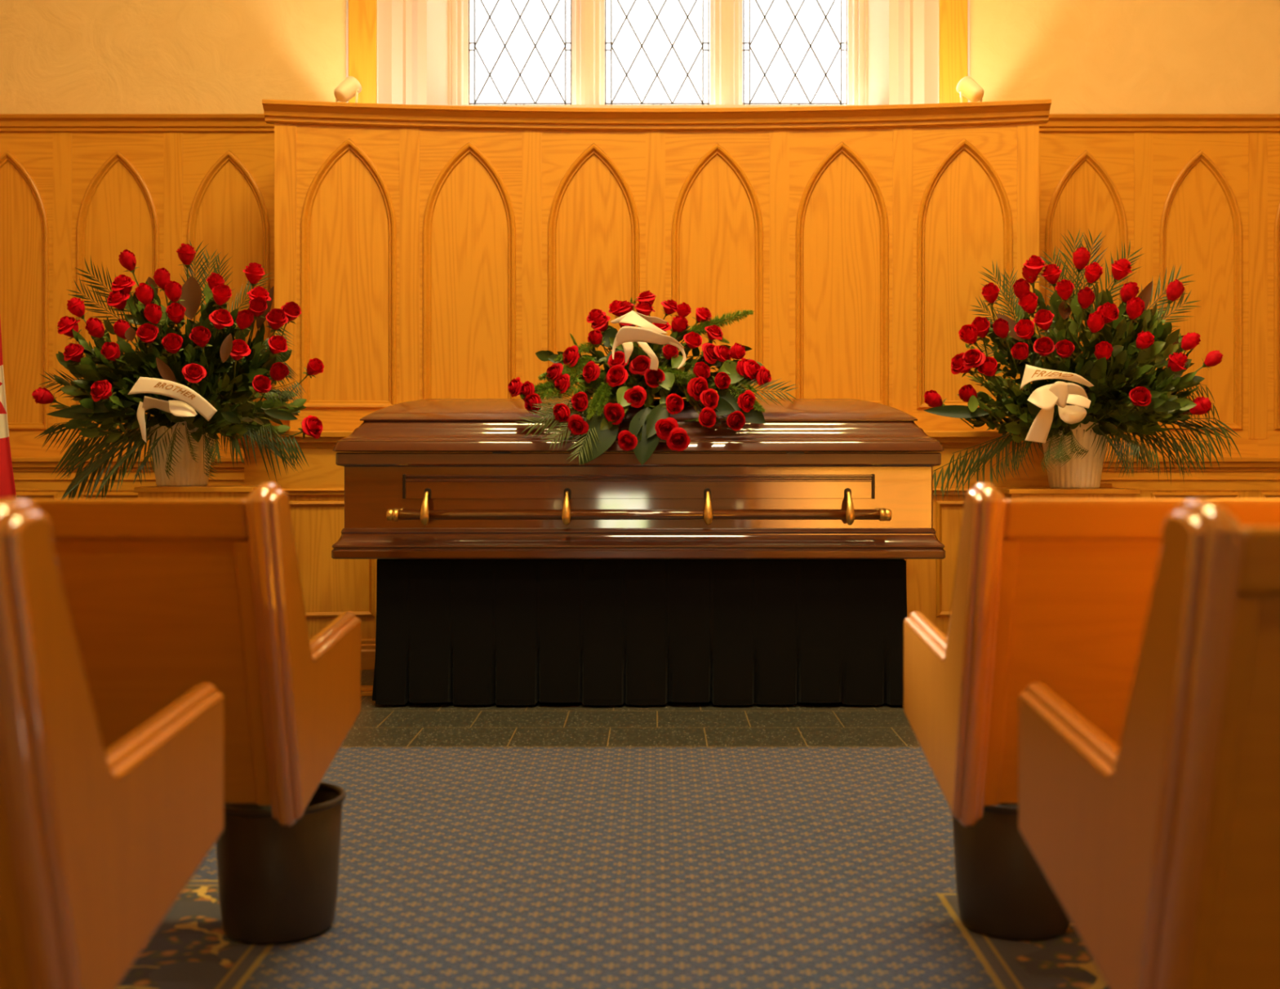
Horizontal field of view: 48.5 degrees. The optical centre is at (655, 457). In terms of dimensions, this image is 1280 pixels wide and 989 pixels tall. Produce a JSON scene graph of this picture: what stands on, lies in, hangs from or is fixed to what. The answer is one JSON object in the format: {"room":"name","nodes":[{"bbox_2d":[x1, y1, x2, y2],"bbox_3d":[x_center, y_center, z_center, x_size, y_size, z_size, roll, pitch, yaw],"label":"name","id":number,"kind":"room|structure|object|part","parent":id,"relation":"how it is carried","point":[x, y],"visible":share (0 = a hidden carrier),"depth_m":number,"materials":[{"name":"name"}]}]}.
{"room":"house of worship","nodes":[
{"label":"house of worship","id":0,"kind":"room"},
{"bbox_2d":[115,747,1109,988],"bbox_3d":[0.050,0.928,0.147,8.700,0.104,8.294,0,0,0],"label":"carpet","id":1,"kind":"structure","parent":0,"point":[460,868],"depth_m":2.91,"materials":[{"name":"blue carpet"}]},
{"bbox_2d":[0,497,224,988],"bbox_3d":[-2.126,0.457,1.590,3.100,0.838,0.650,0,0,0],"label":"pew","id":2,"kind":"object","parent":1,"relation":"on","point":[98,846],"visible":1,"depth_m":1.42,"materials":[{"name":"brown wood"}]},
{"bbox_3d":[-2.126,0.347,1.401,3.000,0.447,0.144,0,0,0],"label":"panel","id":3,"kind":"part","parent":2,"relation":"part of","materials":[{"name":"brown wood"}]},
{"bbox_2d":[0,482,360,826],"bbox_3d":[-2.126,0.457,2.470,3.100,0.838,0.650,0,0,0],"label":"pew","id":4,"kind":"object","parent":1,"relation":"on","point":[166,598],"visible":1,"depth_m":2.25,"materials":[{"name":"brown wood"}]},
{"bbox_3d":[-2.126,0.096,2.202,3.000,0.064,0.054,0,0,0],"label":"rail","id":5,"kind":"part","parent":4,"relation":"part of","materials":[{"name":"brown wood"}]},
{"bbox_3d":[-2.126,0.347,2.281,3.000,0.447,0.144,0,0,0],"label":"panel","id":6,"kind":"part","parent":4,"relation":"part of","materials":[{"name":"brown wood"}]},
{"bbox_3d":[-0.601,0.320,2.470,0.050,0.564,0.650,0,0,0],"label":"edge moulding","id":7,"kind":"part","parent":4,"relation":"part of","materials":[{"name":"brown wood"}]},
{"bbox_3d":[-0.601,0.320,2.471,0.049,0.524,0.608,0,0,0],"label":"panel","id":8,"kind":"part","parent":4,"relation":"part of","materials":[{"name":"brown wood"}]},
{"bbox_2d":[216,782,346,944],"bbox_3d":[-0.700,0.751,2.640,0.243,0.249,0.243,0,0,0],"label":"waste bin","id":9,"kind":"object","parent":1,"relation":"on","point":[278,884],"visible":0.77,"depth_m":2.55,"materials":[{"name":"brown plastic"}]},
{"bbox_2d":[952,804,1070,940],"bbox_3d":[0.672,0.751,2.660,0.243,0.249,0.243,0,0,0],"label":"waste bin","id":10,"kind":"object","parent":1,"relation":"on","point":[1002,891],"visible":0.47,"depth_m":2.56,"materials":[{"name":"brown plastic"}]},
{"bbox_2d":[903,482,1279,826],"bbox_3d":[2.035,0.457,2.470,3.100,0.838,0.650,0,0,0],"label":"pew","id":11,"kind":"object","parent":1,"relation":"on","point":[1055,593],"visible":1,"depth_m":2.25,"materials":[{"name":"brown wood"}]},
{"bbox_3d":[0.510,0.320,2.471,0.049,0.524,0.608,0,0,0],"label":"panel","id":12,"kind":"part","parent":11,"relation":"part of","materials":[{"name":"brown wood"}]},
{"bbox_3d":[0.510,0.320,2.470,0.050,0.564,0.650,0,0,0],"label":"edge moulding","id":13,"kind":"part","parent":11,"relation":"part of","materials":[{"name":"brown wood"}]},
{"bbox_3d":[2.035,0.347,2.281,3.000,0.447,0.144,0,0,0],"label":"panel","id":14,"kind":"part","parent":11,"relation":"part of","materials":[{"name":"brown wood"}]},
{"bbox_3d":[2.035,0.096,2.202,3.000,0.064,0.054,0,0,0],"label":"rail","id":15,"kind":"part","parent":11,"relation":"part of","materials":[{"name":"brown wood"}]},
{"bbox_2d":[1017,497,1279,988],"bbox_3d":[2.035,0.457,1.593,3.100,0.838,0.650,0,0,0],"label":"pew","id":16,"kind":"object","parent":1,"relation":"on","point":[1160,847],"visible":1,"depth_m":1.40,"materials":[{"name":"brown wood"}]},
{"bbox_3d":[0.510,0.320,1.594,0.049,0.524,0.608,0,0,0],"label":"panel","id":17,"kind":"part","parent":16,"relation":"part of","materials":[{"name":"brown wood"}]},
{"bbox_3d":[2.035,0.347,1.404,3.000,0.447,0.144,0,0,0],"label":"panel","id":18,"kind":"part","parent":16,"relation":"part of","materials":[{"name":"brown wood"}]},
{"bbox_3d":[2.035,0.096,1.325,3.000,0.064,0.054,0,0,0],"label":"rail","id":19,"kind":"part","parent":16,"relation":"part of","materials":[{"name":"brown wood"}]},
{"bbox_2d":[340,669,920,747],"bbox_3d":[0.050,0.915,5.927,8.700,0.130,3.266,0,0,0],"label":"floor","id":20,"kind":"structure","parent":0,"point":[672,724],"depth_m":4.66,"materials":[{"name":"tile"}]},
{"bbox_2d":[0,317,16,498],"bbox_3d":[-2.950,-0.370,6.050,0.460,2.500,0.320,0,0,0],"label":"flag","id":21,"kind":"object","parent":20,"relation":"on","point":[7,487],"visible":0.67,"depth_m":6.06,"materials":[{"name":"red fabric"}]},
{"bbox_2d":[133,484,280,499],"bbox_3d":[-1.758,0.496,5.600,0.455,0.768,0.400,0,0,0],"label":"pedestal","id":22,"kind":"object","parent":20,"relation":"on","point":[210,491],"visible":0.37,"depth_m":5.41,"materials":[{"name":"brown wood"}]},
{"bbox_2d":[31,240,324,498],"bbox_3d":[-1.859,-0.318,5.516,1.028,1.077,0.865,0,0,-25],"label":"flower arrangement","id":23,"kind":"object","parent":22,"relation":"on","point":[196,384],"visible":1,"depth_m":5.40,"materials":[{"name":"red plant"}]},
{"bbox_3d":[-2.022,-0.503,5.466,0.009,0.174,0.010,17,45,30],"label":"stem","id":24,"kind":"part","parent":23,"relation":"part of","materials":[{"name":"green plant"}]},
{"bbox_3d":[-2.016,-0.550,5.474,0.010,0.176,0.009,7,34,20],"label":"stem","id":25,"kind":"part","parent":23,"relation":"part of","materials":[{"name":"green plant"}]},
{"bbox_3d":[-1.863,-0.438,5.351,0.009,0.179,0.010,14,45,14],"label":"stem","id":26,"kind":"part","parent":23,"relation":"part of","materials":[{"name":"green plant"}]},
{"bbox_3d":[-1.851,-0.563,5.395,0.010,0.173,0.009,14,32,25],"label":"stem","id":27,"kind":"part","parent":23,"relation":"part of","materials":[{"name":"green plant"}]},
{"bbox_3d":[-1.867,-0.019,5.600,0.276,0.262,0.276,0,0,0],"label":"pot","id":28,"kind":"part","parent":23,"relation":"part of","materials":[{"name":"white ceramic"}]},
{"bbox_3d":[-1.819,-0.663,5.529,0.010,0.180,0.009,-8,22,-25],"label":"stem","id":29,"kind":"part","parent":23,"relation":"part of","materials":[{"name":"green plant"}]},
{"bbox_3d":[-1.685,-0.355,5.322,0.009,0.185,0.010,16,47,7],"label":"stem","id":30,"kind":"part","parent":23,"relation":"part of","materials":[{"name":"green plant"}]},
{"bbox_3d":[-1.591,-0.303,5.353,0.010,0.180,0.009,-9,46,-36],"label":"stem","id":31,"kind":"part","parent":23,"relation":"part of","materials":[{"name":"green plant"}]},
{"bbox_3d":[-1.587,-0.426,5.363,0.010,0.173,0.009,10,39,-29],"label":"stem","id":32,"kind":"part","parent":23,"relation":"part of","materials":[{"name":"green plant"}]},
{"bbox_3d":[-1.559,-0.502,5.481,0.009,0.182,0.010,26,24,11],"label":"stem","id":33,"kind":"part","parent":23,"relation":"part of","materials":[{"name":"green plant"}]},
{"bbox_3d":[-1.546,-0.483,5.448,0.009,0.174,0.010,-18,56,-39],"label":"stem","id":34,"kind":"part","parent":23,"relation":"part of","materials":[{"name":"green plant"}]},
{"bbox_3d":[-1.489,-0.256,5.435,0.011,0.009,0.188,-8,-25,-39],"label":"stem","id":35,"kind":"part","parent":23,"relation":"part of","materials":[{"name":"green plant"}]},
{"bbox_3d":[-1.431,-0.076,5.531,0.187,0.011,0.009,-22,-1,30],"label":"stem","id":36,"kind":"part","parent":23,"relation":"part of","materials":[{"name":"green plant"}]},
{"bbox_3d":[-1.396,-0.278,5.527,0.166,0.008,0.009,-42,-22,27],"label":"stem","id":37,"kind":"part","parent":23,"relation":"part of","materials":[{"name":"green plant"}]},
{"bbox_2d":[372,559,906,705],"bbox_3d":[-0.049,0.618,5.300,1.929,0.524,0.630,0,0,0],"label":"stand","id":38,"kind":"object","parent":20,"relation":"on","point":[460,632],"visible":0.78,"depth_m":5.01,"materials":[{"name":"black fabric"}]},
{"bbox_2d":[331,399,945,559],"bbox_3d":[-0.060,0.068,5.276,2.154,0.574,0.714,0,0,0],"label":"casket","id":39,"kind":"object","parent":38,"relation":"on","point":[441,478],"visible":0.98,"depth_m":5.00,"materials":[{"name":"brown wood"}]},
{"bbox_3d":[-0.802,0.176,4.960,0.031,0.117,0.081,0,0,0],"label":"handle arm","id":40,"kind":"part","parent":39,"relation":"part of","materials":[{"name":"gold metal"}]},
{"bbox_2d":[423,488,431,498],"bbox_3d":[-0.802,0.126,4.998,0.026,0.038,0.007,0,0,0],"label":"socket","id":41,"kind":"object","parent":39,"relation":"attached to","point":[425,490],"depth_m":4.99,"materials":[{"name":"gold metal"}]},
{"bbox_3d":[-0.310,0.176,4.960,0.031,0.117,0.081,0,0,0],"label":"handle arm","id":42,"kind":"part","parent":39,"relation":"part of","materials":[{"name":"gold metal"}]},
{"bbox_2d":[564,488,571,498],"bbox_3d":[-0.310,0.126,4.998,0.026,0.038,0.007,0,0,0],"label":"socket","id":43,"kind":"object","parent":39,"relation":"attached to","point":[566,490],"depth_m":4.99,"materials":[{"name":"gold metal"}]},
{"bbox_3d":[-0.060,0.007,5.300,2.128,0.050,0.644,0,0,0],"label":"rim moulding","id":44,"kind":"part","parent":39,"relation":"part of","materials":[{"name":"brown wood"}]},
{"bbox_3d":[-0.060,-0.119,5.300,2.148,0.199,0.662,0,0,0],"label":"lid","id":45,"kind":"part","parent":39,"relation":"part of","materials":[{"name":"brown wood"}]},
{"bbox_3d":[-0.060,0.072,4.998,1.650,0.024,0.016,0,0,0],"label":"moulding","id":46,"kind":"part","parent":39,"relation":"part of","materials":[{"name":"brown wood"}]},
{"bbox_3d":[-0.060,0.301,5.300,2.154,0.107,0.666,0,0,0],"label":"moulding","id":47,"kind":"part","parent":39,"relation":"part of","materials":[{"name":"brown wood"}]},
{"bbox_3d":[-0.060,0.114,5.002,1.650,0.063,0.007,0,0,0],"label":"panel","id":48,"kind":"part","parent":39,"relation":"part of","materials":[{"name":"brown wood"}]},
{"bbox_2d":[507,290,797,465],"bbox_3d":[-0.017,-0.291,5.113,1.016,0.651,0.515,0,0,-3],"label":"casket spray","id":49,"kind":"object","parent":39,"relation":"on","point":[633,375],"visible":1,"depth_m":5.00,"materials":[{"name":"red plant"}]},
{"bbox_2d":[703,488,711,498],"bbox_3d":[0.183,0.126,4.998,0.026,0.038,0.007,0,0,0],"label":"socket","id":50,"kind":"object","parent":39,"relation":"attached to","point":[705,490],"depth_m":4.99,"materials":[{"name":"gold metal"}]},
{"bbox_3d":[0.183,0.176,4.960,0.031,0.117,0.081,0,0,0],"label":"handle arm","id":51,"kind":"part","parent":39,"relation":"part of","materials":[{"name":"gold metal"}]},
{"bbox_2d":[844,488,851,498],"bbox_3d":[0.677,0.126,4.998,0.026,0.038,0.007,0,0,0],"label":"socket","id":52,"kind":"object","parent":39,"relation":"attached to","point":[846,490],"depth_m":4.99,"materials":[{"name":"gold metal"}]},
{"bbox_3d":[0.677,0.176,4.960,0.031,0.117,0.081,0,0,0],"label":"handle arm","id":53,"kind":"part","parent":39,"relation":"part of","materials":[{"name":"gold metal"}]},
{"bbox_2d":[995,483,1140,499],"bbox_3d":[1.595,0.491,5.600,0.500,0.778,0.400,0,0,0],"label":"pedestal","id":54,"kind":"object","parent":20,"relation":"on","point":[1106,491],"visible":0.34,"depth_m":5.41,"materials":[{"name":"brown wood"}]},
{"bbox_2d":[924,229,1242,498],"bbox_3d":[1.614,-0.360,5.554,1.153,1.075,0.906,0,0,0],"label":"flower arrangement","id":55,"kind":"object","parent":54,"relation":"on","point":[1117,390],"visible":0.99,"depth_m":5.39,"materials":[{"name":"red plant"}]},
{"bbox_3d":[1.198,-0.163,5.631,0.177,0.010,0.009,34,14,-18],"label":"stem","id":56,"kind":"part","parent":55,"relation":"part of","materials":[{"name":"green plant"}]},
{"bbox_3d":[1.250,-0.285,5.441,0.010,0.009,0.186,-38,-56,21],"label":"stem","id":57,"kind":"part","parent":55,"relation":"part of","materials":[{"name":"green plant"}]},
{"bbox_3d":[1.280,-0.396,5.477,0.010,0.183,0.009,9,46,38],"label":"stem","id":58,"kind":"part","parent":55,"relation":"part of","materials":[{"name":"green plant"}]},
{"bbox_3d":[1.255,-0.302,5.424,0.009,0.010,0.178,-3,-33,33],"label":"stem","id":59,"kind":"part","parent":55,"relation":"part of","materials":[{"name":"green plant"}]},
{"bbox_3d":[1.274,-0.181,5.448,0.009,0.010,0.180,-20,-40,41],"label":"stem","id":60,"kind":"part","parent":55,"relation":"part of","materials":[{"name":"green plant"}]},
{"bbox_3d":[1.315,-0.528,5.510,0.008,0.172,0.010,-8,31,12],"label":"stem","id":61,"kind":"part","parent":55,"relation":"part of","materials":[{"name":"green plant"}]},
{"bbox_3d":[1.319,-0.263,5.419,0.009,0.010,0.185,1,-35,39],"label":"stem","id":62,"kind":"part","parent":55,"relation":"part of","materials":[{"name":"green plant"}]},
{"bbox_3d":[1.353,-0.389,5.391,0.010,0.171,0.008,7,44,48],"label":"stem","id":63,"kind":"part","parent":55,"relation":"part of","materials":[{"name":"green plant"}]},
{"bbox_3d":[1.456,-0.474,5.394,0.009,0.185,0.010,-39,30,-24],"label":"stem","id":64,"kind":"part","parent":55,"relation":"part of","materials":[{"name":"green plant"}]},
{"bbox_3d":[1.439,-0.397,5.361,0.187,0.009,0.010,50,0,-40],"label":"stem","id":65,"kind":"part","parent":55,"relation":"part of","materials":[{"name":"green plant"}]},
{"bbox_3d":[1.459,-0.331,5.318,0.009,0.010,0.175,-6,-39,13],"label":"stem","id":66,"kind":"part","parent":55,"relation":"part of","materials":[{"name":"green plant"}]},
{"bbox_3d":[1.483,-0.413,5.333,0.009,0.174,0.010,12,44,43],"label":"stem","id":67,"kind":"part","parent":55,"relation":"part of","materials":[{"name":"green plant"}]},
{"bbox_3d":[1.559,-0.526,5.396,0.009,0.172,0.010,-3,33,14],"label":"stem","id":68,"kind":"part","parent":55,"relation":"part of","materials":[{"name":"green plant"}]},
{"bbox_3d":[1.652,-0.011,5.600,0.276,0.262,0.276,0,0,0],"label":"pot","id":69,"kind":"part","parent":55,"relation":"part of","materials":[{"name":"white ceramic"}]},
{"bbox_3d":[1.630,-0.640,5.507,0.010,0.185,0.009,0,19,-11],"label":"stem","id":70,"kind":"part","parent":55,"relation":"part of","materials":[{"name":"green plant"}]},
{"bbox_3d":[1.614,-0.493,5.384,0.010,0.177,0.009,24,43,33],"label":"stem","id":71,"kind":"part","parent":55,"relation":"part of","materials":[{"name":"green plant"}]},
{"bbox_3d":[1.632,-0.397,5.351,0.010,0.184,0.009,20,40,21],"label":"stem","id":72,"kind":"part","parent":55,"relation":"part of","materials":[{"name":"green plant"}]},
{"bbox_3d":[1.782,-0.161,5.373,0.011,0.009,0.185,-19,-25,-14],"label":"stem","id":73,"kind":"part","parent":55,"relation":"part of","materials":[{"name":"green plant"}]},
{"bbox_3d":[1.788,-0.453,5.395,0.010,0.187,0.009,0,40,-4],"label":"stem","id":74,"kind":"part","parent":55,"relation":"part of","materials":[{"name":"green plant"}]},
{"bbox_3d":[1.974,-0.133,5.471,0.186,0.009,0.010,-32,-34,26],"label":"stem","id":75,"kind":"part","parent":55,"relation":"part of","materials":[{"name":"green plant"}]},
{"bbox_2d":[0,0,1279,114],"bbox_3d":[0.050,-1.620,6.920,8.700,5.000,0.120,0,0,0],"label":"wall","id":76,"kind":"structure","parent":0,"point":[57,56],"depth_m":6.86,"materials":[{"name":"paint"}]},
{"bbox_2d":[0,114,276,498],"bbox_3d":[-2.970,-0.378,6.758,2.660,2.516,0.193,0,0,0],"label":"wall paneling","id":77,"kind":"structure","parent":76,"relation":"attached to","point":[74,188],"depth_m":6.80,"materials":[{"name":"brown wood"}]},
{"bbox_3d":[-3.105,-0.795,6.819,0.328,1.263,0.012,0,0,0],"label":"arched panel","id":78,"kind":"part","parent":77,"relation":"part of","materials":[{"name":"brown wood"}]},
{"bbox_3d":[-3.105,-0.802,6.800,0.400,1.344,0.024,0,0,0],"label":"arch moulding","id":79,"kind":"part","parent":77,"relation":"part of","materials":[{"name":"brown wood"}]},
{"bbox_3d":[-3.030,0.412,6.693,0.420,0.495,0.012,0,0,0],"label":"panel frame","id":80,"kind":"part","parent":77,"relation":"part of","materials":[{"name":"brown wood"}]},
{"bbox_3d":[-2.498,0.412,6.693,0.425,0.495,0.012,0,0,0],"label":"panel frame","id":81,"kind":"part","parent":77,"relation":"part of","materials":[{"name":"brown wood"}]},
{"bbox_3d":[-2.575,-0.802,6.800,0.400,1.344,0.024,0,0,0],"label":"arch moulding","id":82,"kind":"part","parent":77,"relation":"part of","materials":[{"name":"brown wood"}]},
{"bbox_3d":[-2.575,-0.795,6.819,0.328,1.263,0.012,0,0,0],"label":"arched panel","id":83,"kind":"part","parent":77,"relation":"part of","materials":[{"name":"brown wood"}]},
{"bbox_3d":[-2.970,0.102,6.704,2.660,0.012,0.032,0,0,0],"label":"dado rail","id":84,"kind":"part","parent":77,"relation":"part of","materials":[{"name":"brown wood"}]},
{"bbox_3d":[-2.970,-1.597,6.785,2.660,0.078,0.070,0,0,0],"label":"cornice","id":85,"kind":"part","parent":77,"relation":"part of","materials":[{"name":"brown wood"}]},
{"bbox_3d":[-2.045,-0.802,6.800,0.400,1.344,0.024,0,0,0],"label":"arch moulding","id":86,"kind":"part","parent":77,"relation":"part of","materials":[{"name":"brown wood"}]},
{"bbox_3d":[-2.045,-0.795,6.819,0.328,1.263,0.012,0,0,0],"label":"arched panel","id":87,"kind":"part","parent":77,"relation":"part of","materials":[{"name":"brown wood"}]},
{"bbox_2d":[348,0,377,103],"bbox_3d":[-1.408,-2.745,6.843,0.136,2.450,0.055,0,0,0],"label":"trim","id":88,"kind":"structure","parent":76,"relation":"attached to","point":[362,14],"depth_m":6.82,"materials":[{"name":"brown wood"}]},
{"bbox_2d":[231,99,1051,670],"bbox_3d":[0.000,-0.322,6.319,3.470,2.404,1.053,0,0,0],"label":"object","id":89,"kind":"structure","parent":76,"relation":"attached to","point":[423,251],"depth_m":6.19,"materials":[{"name":"brown wood"}]},
{"bbox_3d":[-1.384,0.422,5.888,0.435,0.485,0.014,0,0,-9],"label":"panel frame","id":90,"kind":"part","parent":89,"relation":"part of","materials":[{"name":"brown wood"}]},
{"bbox_2d":[333,75,361,102],"bbox_3d":[-1.368,-1.610,6.305,0.124,0.171,0.086,0,0,-41],"label":"spotlight","id":91,"kind":"object","parent":89,"relation":"on","point":[350,87],"visible":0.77,"depth_m":6.28,"materials":[{"name":"white metal"}]},
{"bbox_3d":[-1.328,-0.796,6.149,0.410,1.173,0.026,0,0,-8],"label":"arch moulding","id":92,"kind":"part","parent":89,"relation":"part of","materials":[{"name":"brown wood"}]},
{"bbox_3d":[-1.328,-0.791,6.168,0.339,1.093,0.013,0,0,-8],"label":"arched panel","id":93,"kind":"part","parent":89,"relation":"part of","materials":[{"name":"brown wood"}]},
{"bbox_3d":[0.000,0.818,5.917,3.390,0.124,0.205,0,0,0],"label":"baseboard","id":94,"kind":"part","parent":89,"relation":"part of","materials":[{"name":"brown wood"}]},
{"bbox_3d":[-0.813,-0.796,6.208,0.408,1.173,0.026,0,0,-5],"label":"arch moulding","id":95,"kind":"part","parent":89,"relation":"part of","materials":[{"name":"brown wood"}]},
{"bbox_3d":[-0.814,-0.791,6.228,0.336,1.093,0.013,0,0,-5],"label":"arched panel","id":96,"kind":"part","parent":89,"relation":"part of","materials":[{"name":"brown wood"}]},
{"bbox_3d":[-0.272,-0.791,6.259,0.335,1.093,0.013,0,0,-2],"label":"arched panel","id":97,"kind":"part","parent":89,"relation":"part of","materials":[{"name":"brown wood"}]},
{"bbox_3d":[-0.271,-0.796,6.240,0.406,1.173,0.026,0,0,-2],"label":"arch moulding","id":98,"kind":"part","parent":89,"relation":"part of","materials":[{"name":"brown wood"}]},
{"bbox_3d":[0.000,0.143,5.922,3.384,0.030,0.197,0,0,0],"label":"dado rail","id":99,"kind":"part","parent":89,"relation":"part of","materials":[{"name":"brown wood"}]},
{"bbox_3d":[0.005,-1.481,6.438,3.354,0.086,0.815,0,0,0],"label":"cornice","id":100,"kind":"part","parent":89,"relation":"part of","materials":[{"name":"brown wood"}]},
{"bbox_3d":[0.271,-0.796,6.240,0.406,1.173,0.026,0,0,2],"label":"arch moulding","id":101,"kind":"part","parent":89,"relation":"part of","materials":[{"name":"brown wood"}]},
{"bbox_3d":[0.272,-0.791,6.259,0.335,1.093,0.013,0,0,2],"label":"arched panel","id":102,"kind":"part","parent":89,"relation":"part of","materials":[{"name":"brown wood"}]},
{"bbox_3d":[0.816,-0.791,6.227,0.336,1.093,0.013,0,0,5],"label":"arched panel","id":103,"kind":"part","parent":89,"relation":"part of","materials":[{"name":"brown wood"}]},
{"bbox_3d":[0.815,-0.796,6.208,0.408,1.173,0.026,0,0,5],"label":"arch moulding","id":104,"kind":"part","parent":89,"relation":"part of","materials":[{"name":"brown wood"}]},
{"bbox_3d":[1.384,0.422,5.888,0.435,0.485,0.014,0,0,9],"label":"panel frame","id":105,"kind":"part","parent":89,"relation":"part of","materials":[{"name":"brown wood"}]},
{"bbox_3d":[1.338,-0.791,6.167,0.339,1.093,0.013,0,0,8],"label":"arched panel","id":106,"kind":"part","parent":89,"relation":"part of","materials":[{"name":"brown wood"}]},
{"bbox_3d":[1.338,-0.796,6.147,0.410,1.173,0.026,0,0,8],"label":"arch moulding","id":107,"kind":"part","parent":89,"relation":"part of","materials":[{"name":"brown wood"}]},
{"bbox_2d":[955,75,984,102],"bbox_3d":[1.399,-1.610,6.305,0.124,0.171,0.086,0,0,41],"label":"spotlight","id":108,"kind":"object","parent":89,"relation":"on","point":[966,86],"visible":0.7,"depth_m":6.28,"materials":[{"name":"white metal"}]},
{"bbox_2d":[346,0,969,107],"bbox_3d":[0.015,-2.800,7.125,3.010,2.640,0.590,0,0,0],"label":"window","id":109,"kind":"structure","parent":76,"relation":"in","point":[891,51],"depth_m":7.18,"materials":[{"name":"beige paint"}]},
{"bbox_2d":[938,0,968,103],"bbox_3d":[1.432,-2.745,6.843,0.136,2.450,0.055,0,0,0],"label":"trim","id":110,"kind":"structure","parent":76,"relation":"attached to","point":[953,14],"depth_m":6.82,"materials":[{"name":"brown wood"}]},
{"bbox_2d":[1039,114,1279,498],"bbox_3d":[3.030,-0.378,6.758,2.740,2.516,0.193,0,0,0],"label":"wall paneling","id":111,"kind":"structure","parent":76,"relation":"attached to","point":[1201,193],"depth_m":6.80,"materials":[{"name":"brown wood"}]},
{"bbox_3d":[2.063,-0.795,6.819,0.328,1.263,0.012,0,0,0],"label":"arched panel","id":112,"kind":"part","parent":111,"relation":"part of","materials":[{"name":"brown wood"}]},
{"bbox_3d":[2.063,-0.802,6.800,0.400,1.344,0.024,0,0,0],"label":"arch moulding","id":113,"kind":"part","parent":111,"relation":"part of","materials":[{"name":"brown wood"}]},
{"bbox_3d":[3.030,-1.597,6.785,2.740,0.078,0.070,0,0,0],"label":"cornice","id":114,"kind":"part","parent":111,"relation":"part of","materials":[{"name":"brown wood"}]},
{"bbox_3d":[3.030,0.102,6.704,2.740,0.012,0.032,0,0,0],"label":"dado rail","id":115,"kind":"part","parent":111,"relation":"part of","materials":[{"name":"brown wood"}]},
{"bbox_3d":[2.547,0.412,6.693,0.421,0.495,0.012,0,0,0],"label":"panel frame","id":116,"kind":"part","parent":111,"relation":"part of","materials":[{"name":"brown wood"}]},
{"bbox_3d":[2.612,-0.795,6.819,0.328,1.263,0.012,0,0,0],"label":"arched panel","id":117,"kind":"part","parent":111,"relation":"part of","materials":[{"name":"brown wood"}]},
{"bbox_3d":[2.612,-0.802,6.800,0.400,1.344,0.024,0,0,0],"label":"arch moulding","id":118,"kind":"part","parent":111,"relation":"part of","materials":[{"name":"brown wood"}]},
{"bbox_3d":[3.068,0.412,6.693,0.423,0.495,0.012,0,0,0],"label":"panel frame","id":119,"kind":"part","parent":111,"relation":"part of","materials":[{"name":"brown wood"}]},
{"bbox_3d":[3.160,-0.802,6.800,0.400,1.344,0.024,0,0,0],"label":"arch moulding","id":120,"kind":"part","parent":111,"relation":"part of","materials":[{"name":"brown wood"}]}
]}

